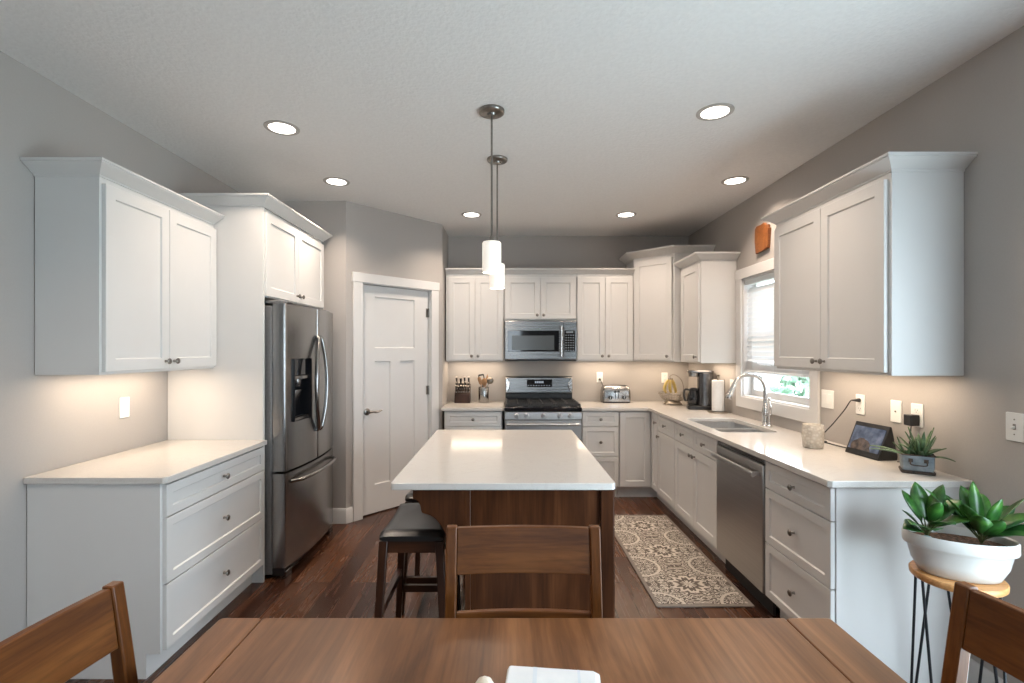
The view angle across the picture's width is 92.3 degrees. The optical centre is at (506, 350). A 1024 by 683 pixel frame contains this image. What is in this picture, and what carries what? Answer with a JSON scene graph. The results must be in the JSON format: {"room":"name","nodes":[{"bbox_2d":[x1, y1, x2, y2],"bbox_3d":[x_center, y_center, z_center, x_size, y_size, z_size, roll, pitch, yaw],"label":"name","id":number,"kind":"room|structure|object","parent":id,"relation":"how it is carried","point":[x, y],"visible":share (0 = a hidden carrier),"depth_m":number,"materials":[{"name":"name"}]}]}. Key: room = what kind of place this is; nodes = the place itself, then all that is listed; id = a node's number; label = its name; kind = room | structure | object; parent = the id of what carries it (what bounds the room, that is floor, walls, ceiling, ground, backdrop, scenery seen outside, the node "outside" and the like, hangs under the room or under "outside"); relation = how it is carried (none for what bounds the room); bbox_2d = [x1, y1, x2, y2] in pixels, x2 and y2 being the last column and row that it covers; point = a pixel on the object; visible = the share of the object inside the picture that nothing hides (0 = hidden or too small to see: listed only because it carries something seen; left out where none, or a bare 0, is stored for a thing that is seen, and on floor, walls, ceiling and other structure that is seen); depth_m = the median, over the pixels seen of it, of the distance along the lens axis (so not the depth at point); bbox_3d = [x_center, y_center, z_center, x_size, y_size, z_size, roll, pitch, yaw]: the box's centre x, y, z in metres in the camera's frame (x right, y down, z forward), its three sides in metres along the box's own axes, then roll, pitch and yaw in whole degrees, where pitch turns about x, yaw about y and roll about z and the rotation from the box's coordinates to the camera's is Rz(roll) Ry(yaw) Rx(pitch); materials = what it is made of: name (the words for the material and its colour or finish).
{"room":"kitchen","nodes":[
{"label":"kitchen","id":0,"kind":"room"},
{"bbox_2d":[0,51,239,641],"bbox_3d":[-2.230,0.100,1.165,0.120,2.770,8.730,0,0,0],"label":"wall","id":1,"kind":"structure","parent":0,"point":[48,422],"depth_m":2.27,"materials":[{"name":"paint"}]},
{"bbox_2d":[20,157,224,374],"bbox_3d":[-1.983,-0.374,2.666,0.366,0.974,0.952,0,0,0],"label":"upper cabinet","id":2,"kind":"object","parent":1,"relation":"attached to","point":[126,262],"visible":1,"depth_m":2.34,"materials":[{"name":"white wood"}]},
{"bbox_2d":[119,397,129,417],"bbox_3d":[-2.166,0.323,2.790,0.008,0.115,0.070,0,0,0],"label":"light switch","id":3,"kind":"object","parent":1,"relation":"attached to","point":[124,403],"visible":1,"depth_m":2.78,"materials":[{"name":"white plastic"}]},
{"bbox_2d":[265,201,345,507],"bbox_3d":[-1.776,0.100,4.290,0.789,2.770,0.120,0,0,0],"label":"wall","id":4,"kind":"structure","parent":0,"point":[330,216],"depth_m":4.23,"materials":[{"name":"paint"}]},
{"bbox_2d":[332,507,352,523],"bbox_3d":[-1.412,1.420,4.230,0.177,0.130,0.047,0,0,-15],"label":"baseboard","id":5,"kind":"structure","parent":4,"relation":"attached to","point":[340,515],"depth_m":4.22,"materials":[{"name":"white wood"}]},
{"bbox_2d":[346,201,441,507],"bbox_3d":[-1.055,0.100,4.659,0.100,2.770,1.073,0,0,43],"label":"wall","id":6,"kind":"structure","parent":0,"point":[378,241],"depth_m":4.47,"materials":[{"name":"paint"}]},
{"bbox_2d":[352,272,439,521],"bbox_3d":[-1.039,0.401,4.645,0.139,2.168,0.966,0,0,43],"label":"door","id":7,"kind":"structure","parent":6,"relation":"in","point":[396,320],"depth_m":4.59,"materials":[{"name":"white wood"}]},
{"bbox_2d":[65,497,779,682],"bbox_3d":[-0.062,1.535,1.165,4.455,0.100,8.970,0,0,0],"label":"floor","id":8,"kind":"structure","parent":0,"point":[337,577],"depth_m":3.04,"materials":[{"name":"brown wood"}]},
{"bbox_2d":[0,581,137,682],"bbox_3d":[-0.708,1.016,0.921,0.502,0.938,0.494,0,0,3],"label":"dining chair","id":9,"kind":"object","parent":8,"relation":"on","point":[61,645],"visible":1,"depth_m":1.05,"materials":[{"name":"brown wood"}]},
{"bbox_2d":[27,447,263,678],"bbox_3d":[-1.839,1.043,2.683,0.655,0.884,0.921,0,0,0],"label":"base cabinet","id":10,"kind":"object","parent":8,"relation":"on","point":[185,548],"visible":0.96,"depth_m":2.22,"materials":[{"name":"white wood"}]},
{"bbox_2d":[23,440,266,483],"bbox_3d":[-1.847,0.585,2.674,0.640,0.030,0.937,0,0,0],"label":"countertop","id":11,"kind":"structure","parent":10,"relation":"on","point":[167,461],"depth_m":2.50,"materials":[{"name":"white stone"}]},
{"bbox_2d":[168,193,331,582],"bbox_3d":[-1.831,0.248,3.655,0.672,2.473,1.140,0,0,0],"label":"tall cabinet","id":12,"kind":"object","parent":8,"relation":"on","point":[262,256],"visible":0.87,"depth_m":3.15,"materials":[{"name":"white wood"}]},
{"bbox_2d":[265,300,336,577],"bbox_3d":[-1.731,0.579,3.629,0.807,1.812,0.888,0,0,0],"label":"refrigerator","id":13,"kind":"object","parent":8,"relation":"on","point":[299,458],"visible":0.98,"depth_m":3.30,"materials":[{"name":"silver metal"}]},
{"bbox_2d":[374,503,459,617],"bbox_3d":[-0.430,1.152,2.445,0.352,0.667,0.522,0,0,0],"label":"bar stool","id":14,"kind":"object","parent":8,"relation":"on","point":[410,530],"visible":0.57,"depth_m":2.23,"materials":[{"name":"brown wood"}]},
{"bbox_2d":[379,503,444,541],"bbox_3d":[-0.430,0.844,2.445,0.296,0.052,0.470,0,0,0],"label":"seat cushion","id":15,"kind":"object","parent":14,"relation":"on","point":[408,524],"depth_m":2.29,"materials":[{"name":"black leather"}]},
{"bbox_2d":[402,490,460,614],"bbox_3d":[-0.432,1.152,3.020,0.352,0.667,0.522,0,0,0],"label":"bar stool","id":16,"kind":"object","parent":8,"relation":"on","point":[409,497],"visible":0.16,"depth_m":2.77,"materials":[{"name":"brown wood"}]},
{"bbox_2d":[405,490,417,501],"bbox_3d":[-0.432,0.844,3.020,0.296,0.052,0.470,0,0,0],"label":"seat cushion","id":17,"kind":"object","parent":16,"relation":"on","point":[409,497],"depth_m":2.79,"materials":[{"name":"black leather"}]},
{"bbox_2d":[444,411,502,429],"bbox_3d":[-0.333,1.043,5.197,0.578,0.884,0.646,0,0,0],"label":"base cabinet","id":18,"kind":"object","parent":8,"relation":"on","point":[453,420],"visible":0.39,"depth_m":4.91,"materials":[{"name":"white wood"}]},
{"bbox_2d":[441,401,503,410],"bbox_3d":[-0.336,0.585,5.204,0.624,0.030,0.644,0,0,0],"label":"countertop","id":19,"kind":"structure","parent":18,"relation":"on","point":[473,405],"depth_m":5.01,"materials":[{"name":"white stone"}]},
{"bbox_2d":[454,384,470,402],"bbox_3d":[-0.480,0.468,5.393,0.170,0.203,0.134,0,0,0],"label":"knife block","id":20,"kind":"object","parent":19,"relation":"on","point":[460,397],"visible":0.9,"depth_m":5.34,"materials":[{"name":"brown wood"}]},
{"bbox_2d":[478,387,488,402],"bbox_3d":[-0.250,0.484,5.385,0.114,0.171,0.114,0,0,0],"label":"utensil crock","id":21,"kind":"object","parent":19,"relation":"on","point":[483,392],"visible":0.99,"depth_m":5.34,"materials":[{"name":"silver metal"}]},
{"bbox_2d":[482,378,486,386],"bbox_3d":[-0.242,0.430,5.362,0.062,0.260,0.017,0,0,0],"label":"wooden spoon","id":22,"kind":"object","parent":21,"relation":"in","point":[484,380],"visible":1,"depth_m":5.36,"materials":[{"name":"brown wood"}]},
{"bbox_2d":[487,377,493,386],"bbox_3d":[-0.212,0.427,5.385,0.147,0.271,0.055,0,0,0],"label":"ladle","id":23,"kind":"object","parent":21,"relation":"in","point":[490,380],"visible":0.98,"depth_m":5.37,"materials":[{"name":"grey metal"}]},
{"bbox_2d":[413,490,614,617],"bbox_3d":[0.035,1.043,2.822,0.889,0.884,1.346,0,0,0],"label":"kitchen island","id":24,"kind":"object","parent":8,"relation":"on","point":[448,507],"visible":0.22,"depth_m":2.17,"materials":[{"name":"brown wood"}]},
{"bbox_2d":[391,430,614,489],"bbox_3d":[-0.015,0.585,2.826,0.970,0.030,1.428,0,0,0],"label":"island countertop","id":25,"kind":"structure","parent":24,"relation":"on","point":[450,459],"depth_m":2.50,"materials":[{"name":"white stone"}]},
{"bbox_2d":[445,525,602,617],"bbox_3d":[0.052,1.016,1.306,0.494,0.938,0.502,0,0,0],"label":"dining chair","id":26,"kind":"object","parent":8,"relation":"on","point":[484,549],"visible":0.7,"depth_m":1.52,"materials":[{"name":"brown wood"}]},
{"bbox_2d":[152,618,906,682],"bbox_3d":[0.051,1.105,0.848,1.654,0.760,0.976,0,0,0],"label":"dining table","id":27,"kind":"object","parent":8,"relation":"on","point":[233,650],"visible":0.98,"depth_m":1.19,"materials":[{"name":"brown wood"}]},
{"bbox_2d":[476,676,493,682],"bbox_3d":[-0.046,0.705,1.030,0.041,0.039,0.041,0,0,22],"label":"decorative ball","id":28,"kind":"object","parent":27,"relation":"on","point":[484,679],"visible":1,"depth_m":1.03,"materials":[{"name":"white ceramic"}]},
{"bbox_2d":[505,666,600,682],"bbox_3d":[0.091,0.716,0.976,0.206,0.017,0.268,0,0,6],"label":"folded napkin","id":29,"kind":"object","parent":27,"relation":"on","point":[515,674],"visible":1,"depth_m":1.07,"materials":[{"name":"white fabric"}]},
{"bbox_2d":[505,376,581,440],"bbox_3d":[0.363,0.876,5.163,0.763,1.178,0.705,0,0,0],"label":"gas range","id":30,"kind":"object","parent":8,"relation":"on","point":[531,402],"visible":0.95,"depth_m":4.90,"materials":[{"name":"silver metal"}]},
{"bbox_2d":[505,420,580,440],"bbox_3d":[0.363,1.036,5.163,0.761,0.858,0.705,0,0,0],"label":"oven","id":31,"kind":"object","parent":30,"relation":"in","point":[574,425],"depth_m":4.87,"materials":[{"name":"silver metal"}]},
{"bbox_2d":[505,401,581,410],"bbox_3d":[0.363,0.573,5.161,0.763,0.056,0.614,0,0,0],"label":"cooktop","id":32,"kind":"object","parent":30,"relation":"in","point":[509,405],"depth_m":4.87,"materials":[{"name":"metal"}]},
{"bbox_2d":[581,411,618,496],"bbox_3d":[0.938,1.043,5.197,0.372,0.884,0.646,0,0,0],"label":"base cabinet","id":33,"kind":"object","parent":8,"relation":"on","point":[599,429],"visible":0.64,"depth_m":4.91,"materials":[{"name":"white wood"}]},
{"bbox_2d":[617,411,665,504],"bbox_3d":[1.582,1.043,5.105,0.912,0.884,0.830,0,0,0],"label":"base cabinet","id":34,"kind":"object","parent":8,"relation":"on","point":[638,430],"visible":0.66,"depth_m":4.91,"materials":[{"name":"white wood"}]},
{"bbox_2d":[577,401,973,487],"bbox_3d":[1.396,0.585,3.837,1.292,0.030,3.379,0,0,0],"label":"countertop","id":35,"kind":"structure","parent":34,"relation":"on","point":[831,466],"depth_m":2.72,"materials":[{"name":"white stone"}]},
{"bbox_2d":[599,378,630,402],"bbox_3d":[1.193,0.441,5.419,0.319,0.258,0.210,0,0,0],"label":"toaster","id":36,"kind":"object","parent":35,"relation":"on","point":[608,393],"visible":1,"depth_m":5.33,"materials":[{"name":"silver metal"}]},
{"bbox_2d":[658,374,687,404],"bbox_3d":[1.775,0.412,5.245,0.311,0.315,0.311,0,0,0],"label":"fruit bowl","id":37,"kind":"object","parent":35,"relation":"on","point":[676,401],"visible":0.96,"depth_m":5.19,"materials":[{"name":"grey metal"}]},
{"bbox_2d":[663,378,668,392],"bbox_3d":[1.692,0.373,5.208,0.080,0.156,0.034,0,0,-21],"label":"banana","id":38,"kind":"object","parent":37,"relation":"hanging from","point":[667,380],"visible":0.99,"depth_m":5.19,"materials":[{"name":"yellow food"}]},
{"bbox_2d":[668,378,671,392],"bbox_3d":[1.731,0.373,5.203,0.038,0.155,0.059,0,0,21],"label":"banana","id":39,"kind":"object","parent":37,"relation":"hanging from","point":[670,382],"visible":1,"depth_m":5.19,"materials":[{"name":"yellow food"}]},
{"bbox_2d":[672,378,676,392],"bbox_3d":[1.776,0.372,5.208,0.055,0.154,0.037,0,0,24],"label":"banana","id":40,"kind":"object","parent":37,"relation":"hanging from","point":[673,382],"visible":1,"depth_m":5.20,"materials":[{"name":"yellow food"}]},
{"bbox_2d":[683,370,713,409],"bbox_3d":[1.869,0.382,4.806,0.277,0.375,0.174,0,0,14],"label":"coffee maker","id":41,"kind":"object","parent":35,"relation":"on","point":[699,398],"visible":0.96,"depth_m":4.73,"materials":[{"name":"black plastic"}]},
{"bbox_2d":[707,375,728,413],"bbox_3d":[1.945,0.395,4.525,0.180,0.350,0.180,0,0,0],"label":"paper towel holder","id":42,"kind":"object","parent":35,"relation":"on","point":[718,386],"visible":1,"depth_m":4.48,"materials":[{"name":"white paper"}]},
{"bbox_2d":[697,422,763,431],"bbox_3d":[1.705,0.698,3.788,0.440,0.194,0.755,0,0,0],"label":"sink","id":43,"kind":"object","parent":35,"relation":"in","point":[720,426],"visible":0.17,"depth_m":4.12,"materials":[{"name":"metal"}]},
{"bbox_2d":[725,373,772,426],"bbox_3d":[1.827,0.369,3.709,0.332,0.401,0.103,0,0,0],"label":"faucet","id":44,"kind":"object","parent":35,"relation":"on","point":[766,413],"visible":1,"depth_m":3.72,"materials":[{"name":"metal"}]},
{"bbox_2d":[801,423,824,448],"bbox_3d":[1.797,0.501,2.885,0.116,0.137,0.116,0,0,21],"label":"candle holder","id":45,"kind":"object","parent":35,"relation":"on","point":[813,434],"visible":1,"depth_m":2.84,"materials":[{"name":"beige glass"}]},
{"bbox_2d":[824,398,897,460],"bbox_3d":[1.967,0.422,2.822,0.142,0.294,0.561,0,0,-4],"label":"smart display","id":46,"kind":"object","parent":35,"relation":"on","point":[864,434],"visible":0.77,"depth_m":2.62,"materials":[{"name":"black plastic"}]},
{"bbox_2d":[869,426,955,475],"bbox_3d":[1.897,0.462,2.311,0.310,0.215,0.187,0,0,33],"label":"planter","id":47,"kind":"object","parent":35,"relation":"on","point":[918,458],"visible":1,"depth_m":2.27,"materials":[{"name":"metal"}]},
{"bbox_2d":[656,415,683,522],"bbox_3d":[1.722,1.043,4.452,0.631,0.884,0.472,0,0,0],"label":"base cabinet","id":48,"kind":"object","parent":8,"relation":"on","point":[666,439],"visible":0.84,"depth_m":4.44,"materials":[{"name":"white wood"}]},
{"bbox_2d":[614,515,754,607],"bbox_3d":[1.150,1.480,3.630,0.570,0.008,1.580,0,0,0],"label":"runner rug","id":49,"kind":"object","parent":8,"relation":"on","point":[674,572],"visible":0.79,"depth_m":3.35,"materials":[{"name":"beige fabric"}]},
{"bbox_2d":[675,422,725,563],"bbox_3d":[1.722,1.043,3.788,0.631,0.884,0.852,0,0,0],"label":"base cabinet","id":50,"kind":"object","parent":8,"relation":"on","point":[695,467],"visible":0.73,"depth_m":3.74,"materials":[{"name":"white wood"}]},
{"bbox_2d":[711,441,775,615],"bbox_3d":[1.702,1.049,3.051,0.640,0.872,0.603,0,0,0],"label":"dishwasher","id":51,"kind":"object","parent":8,"relation":"on","point":[741,487],"visible":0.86,"depth_m":3.00,"materials":[{"name":"silver metal"}]},
{"bbox_2d":[765,461,966,682],"bbox_3d":[1.722,1.043,2.459,0.631,0.884,0.564,0,0,0],"label":"base cabinet","id":52,"kind":"object","parent":8,"relation":"on","point":[840,555],"visible":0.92,"depth_m":2.18,"materials":[{"name":"white wood"}]},
{"bbox_2d":[908,560,1009,682],"bbox_3d":[1.722,1.168,1.882,0.286,0.629,0.286,0,0,0],"label":"plant stand","id":53,"kind":"object","parent":8,"relation":"on","point":[1000,590],"visible":0.42,"depth_m":1.87,"materials":[{"name":"brown wood"}]},
{"bbox_2d":[901,481,1023,583],"bbox_3d":[1.744,0.678,1.871,0.421,0.348,0.243,0,0,24],"label":"planter","id":54,"kind":"object","parent":53,"relation":"on","point":[981,553],"visible":1,"depth_m":1.84,"materials":[{"name":"white ceramic"}]},
{"bbox_2d":[941,581,1023,682],"bbox_3d":[0.869,1.016,0.911,0.502,0.938,0.494,0,0,-5],"label":"dining chair","id":55,"kind":"object","parent":8,"relation":"on","point":[985,626],"visible":1,"depth_m":1.10,"materials":[{"name":"brown wood"}]},
{"bbox_2d":[442,225,447,429],"bbox_3d":[-0.715,0.100,5.275,0.120,2.770,0.510,0,0,0],"label":"wall","id":56,"kind":"structure","parent":0,"point":[444,234],"depth_m":5.20,"materials":[{"name":"paint"}]},
{"bbox_2d":[0,0,1023,235],"bbox_3d":[-0.062,-1.335,1.165,4.455,0.100,8.970,0,0,0],"label":"ceiling","id":57,"kind":"structure","parent":0,"point":[601,100],"depth_m":2.38,"materials":[{"name":"white paint"}]},
{"bbox_2d":[263,120,299,135],"bbox_3d":[-1.296,-1.282,2.840,0.194,0.006,0.194,0,0,0],"label":"recessed light","id":58,"kind":"object","parent":57,"relation":"in","point":[279,127],"visible":1,"depth_m":2.83,"materials":[{"name":"white"}]},
{"bbox_2d":[323,177,349,185],"bbox_3d":[-1.292,-1.282,3.740,0.194,0.006,0.194,0,0,0],"label":"recessed light","id":59,"kind":"object","parent":57,"relation":"in","point":[335,181],"visible":1,"depth_m":3.73,"materials":[{"name":"white"}]},
{"bbox_2d":[461,212,481,217],"bbox_3d":[-0.331,-1.282,4.650,0.194,0.006,0.194,0,0,0],"label":"recessed light","id":60,"kind":"object","parent":57,"relation":"in","point":[465,214],"visible":1,"depth_m":4.63,"materials":[{"name":"white"}]},
{"bbox_2d":[479,104,504,273],"bbox_3d":[-0.079,-0.851,2.634,0.138,0.868,0.138,0,0,0],"label":"pendant lamp","id":61,"kind":"object","parent":57,"relation":"hanging from","point":[491,248],"visible":1,"depth_m":2.60,"materials":[{"name":"white glass"}]},
{"bbox_2d":[487,155,507,288],"bbox_3d":[-0.062,-0.851,3.300,0.138,0.868,0.138,0,0,0],"label":"pendant lamp","id":62,"kind":"object","parent":57,"relation":"hanging from","point":[497,281],"visible":0.64,"depth_m":3.27,"materials":[{"name":"white glass"}]},
{"bbox_2d":[616,212,636,217],"bbox_3d":[1.130,-1.282,4.650,0.194,0.006,0.194,0,0,0],"label":"recessed light","id":63,"kind":"object","parent":57,"relation":"in","point":[622,214],"visible":1,"depth_m":4.63,"materials":[{"name":"white"}]},
{"bbox_2d":[696,103,734,120],"bbox_3d":[1.123,-1.282,2.650,0.194,0.006,0.194,0,0,0],"label":"recessed light","id":64,"kind":"object","parent":57,"relation":"in","point":[717,111],"visible":1,"depth_m":2.64,"materials":[{"name":"white"}]},
{"bbox_2d":[721,176,748,184],"bbox_3d":[1.728,-1.282,3.720,0.194,0.006,0.194,0,0,0],"label":"recessed light","id":65,"kind":"object","parent":57,"relation":"in","point":[735,180],"visible":1,"depth_m":3.70,"materials":[{"name":"white"}]},
{"bbox_2d":[448,236,687,429],"bbox_3d":[-0.062,0.100,5.590,4.455,2.770,0.120,0,0,0],"label":"wall","id":66,"kind":"structure","parent":0,"point":[643,378],"depth_m":5.53,"materials":[{"name":"paint"}]},
{"bbox_2d":[445,268,503,360],"bbox_3d":[-0.332,-0.374,5.335,0.616,0.974,0.380,0,0,0],"label":"upper cabinet","id":67,"kind":"object","parent":66,"relation":"attached to","point":[474,311],"visible":0.91,"depth_m":5.19,"materials":[{"name":"white wood"}]},
{"bbox_2d":[504,268,576,320],"bbox_3d":[0.357,-0.590,5.335,0.759,0.543,0.380,0,0,0],"label":"upper cabinet","id":68,"kind":"object","parent":66,"relation":"attached to","point":[530,294],"visible":0.94,"depth_m":5.19,"materials":[{"name":"white wood"}]},
{"bbox_2d":[505,321,576,360],"bbox_3d":[0.357,-0.102,5.291,0.754,0.424,0.458,0,0,0],"label":"microwave","id":69,"kind":"object","parent":68,"relation":"attached to","point":[524,340],"visible":1,"depth_m":5.12,"materials":[{"name":"grey metal"}]},
{"bbox_2d":[596,372,602,381],"bbox_3d":[1.046,0.300,5.526,0.070,0.115,0.008,0,0,0],"label":"power outlet","id":70,"kind":"object","parent":66,"relation":"attached to","point":[598,374],"visible":1,"depth_m":5.52,"materials":[{"name":"white plastic"}]},
{"bbox_2d":[576,268,634,360],"bbox_3d":[1.040,-0.374,5.335,0.603,0.974,0.380,0,0,0],"label":"upper cabinet","id":71,"kind":"object","parent":66,"relation":"attached to","point":[604,296],"visible":0.98,"depth_m":5.18,"materials":[{"name":"white wood"}]},
{"bbox_2d":[661,373,667,382],"bbox_3d":[1.775,0.305,5.526,0.070,0.115,0.008,0,0,0],"label":"power outlet","id":72,"kind":"object","parent":66,"relation":"attached to","point":[664,376],"visible":0.94,"depth_m":5.52,"materials":[{"name":"white plastic"}]},
{"bbox_2d":[619,245,715,361],"bbox_3d":[1.650,-0.459,5.160,0.780,1.143,0.730,0,0,0],"label":"upper cabinet","id":73,"kind":"object","parent":66,"relation":"attached to","point":[656,280],"visible":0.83,"depth_m":5.00,"materials":[{"name":"white wood"}]},
{"bbox_2d":[688,26,1023,682],"bbox_3d":[2.105,0.100,1.165,0.120,2.770,8.730,0,0,0],"label":"wall","id":74,"kind":"structure","parent":0,"point":[978,105],"depth_m":2.18,"materials":[{"name":"paint"}]},
{"bbox_2d":[673,252,740,362],"bbox_3d":[1.846,-0.374,4.580,0.394,0.974,0.576,0,0,0],"label":"upper cabinet","id":75,"kind":"object","parent":74,"relation":"attached to","point":[708,283],"visible":1,"depth_m":4.37,"materials":[{"name":"white wood"}]},
{"bbox_2d":[755,222,770,253],"bbox_3d":[2.033,-0.895,3.903,0.024,0.225,0.215,0,0,0],"label":"board","id":76,"kind":"object","parent":74,"relation":"attached to","point":[763,231],"visible":1,"depth_m":3.88,"materials":[{"name":"orange wood"}]},
{"bbox_2d":[735,258,819,423],"bbox_3d":[2.094,-0.108,3.776,0.141,1.192,1.160,0,0,0],"label":"window","id":77,"kind":"structure","parent":74,"relation":"in","point":[804,409],"depth_m":4.05,"materials":[{"name":"white wood"}]},
{"bbox_2d":[745,272,808,377],"bbox_3d":[2.082,-0.209,3.776,0.055,0.789,0.936,0,0,0],"label":"window blind","id":78,"kind":"object","parent":77,"relation":"attached to","point":[760,312],"visible":0.44,"depth_m":3.99,"materials":[{"name":"white fabric"}]},
{"bbox_2d":[821,389,833,408],"bbox_3d":[2.041,0.309,3.128,0.008,0.115,0.117,0,0,0],"label":"light switch","id":79,"kind":"object","parent":74,"relation":"attached to","point":[827,396],"visible":1,"depth_m":3.12,"materials":[{"name":"white plastic"}]},
{"bbox_2d":[856,394,864,414],"bbox_3d":[2.041,0.311,2.838,0.008,0.115,0.070,0,0,0],"label":"power outlet","id":80,"kind":"object","parent":74,"relation":"attached to","point":[860,406],"visible":1,"depth_m":2.83,"materials":[{"name":"white plastic"}]},
{"bbox_2d":[761,152,977,375],"bbox_3d":[1.849,-0.374,2.666,0.388,0.974,1.070,0,0,0],"label":"upper cabinet","id":81,"kind":"object","parent":74,"relation":"attached to","point":[869,262],"visible":1,"depth_m":2.25,"materials":[{"name":"white wood"}]},
{"bbox_2d":[891,400,901,422],"bbox_3d":[2.040,0.319,2.578,0.010,0.115,0.070,0,0,0],"label":"cable jack plate","id":82,"kind":"object","parent":74,"relation":"attached to","point":[896,406],"visible":1,"depth_m":2.57,"materials":[{"name":"white plastic"}]},
{"bbox_2d":[897,414,919,461],"bbox_3d":[2.010,0.443,2.462,0.052,0.250,0.080,0,0,0],"label":"power adapter","id":83,"kind":"object","parent":74,"relation":"attached to","point":[911,420],"visible":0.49,"depth_m":2.42,"materials":[{"name":"black plastic"}]},
{"bbox_2d":[911,403,923,427],"bbox_3d":[2.041,0.322,2.446,0.008,0.115,0.070,0,0,0],"label":"power outlet","id":84,"kind":"object","parent":74,"relation":"attached to","point":[917,409],"visible":0.74,"depth_m":2.43,"materials":[{"name":"white plastic"}]},
{"bbox_2d":[967,658,1007,682],"bbox_3d":[2.038,1.420,1.945,0.014,0.130,0.450,0,0,0],"label":"baseboard","id":85,"kind":"structure","parent":74,"relation":"attached to","point":[973,672],"depth_m":2.12,"materials":[{"name":"white wood"}]},
{"bbox_2d":[1006,412,1023,442],"bbox_3d":[2.034,0.307,1.975,0.022,0.115,0.070,0,0,0],"label":"light switch","id":86,"kind":"object","parent":74,"relation":"attached to","point":[1014,422],"visible":1,"depth_m":1.97,"materials":[{"name":"white plastic"}]},
{"label":"outside","id":87,"kind":"structure","parent":0,"visible":0},
{"bbox_2d":[759,377,807,397],"bbox_3d":[16.172,1.810,18.000,27.655,0.050,44.000,0,0,0],"label":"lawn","id":88,"kind":"structure","parent":87,"point":[801,387],"depth_m":25.09,"materials":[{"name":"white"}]},
{"bbox_2d":[757,373,808,397],"bbox_3d":[6.200,1.085,11.000,0.100,1.400,10.500,0,0,0],"label":"fence","id":89,"kind":"object","parent":88,"relation":"on","point":[762,375],"visible":0.02,"depth_m":11.44,"materials":[{"name":"grey paint"}]},
{"bbox_2d":[768,375,808,396],"bbox_3d":[4.298,1.081,7.183,0.916,1.707,0.901,0,0,0],"label":"shrub","id":90,"kind":"object","parent":88,"relation":"on","point":[804,382],"visible":0.12,"depth_m":7.19,"materials":[{"name":"plant"}]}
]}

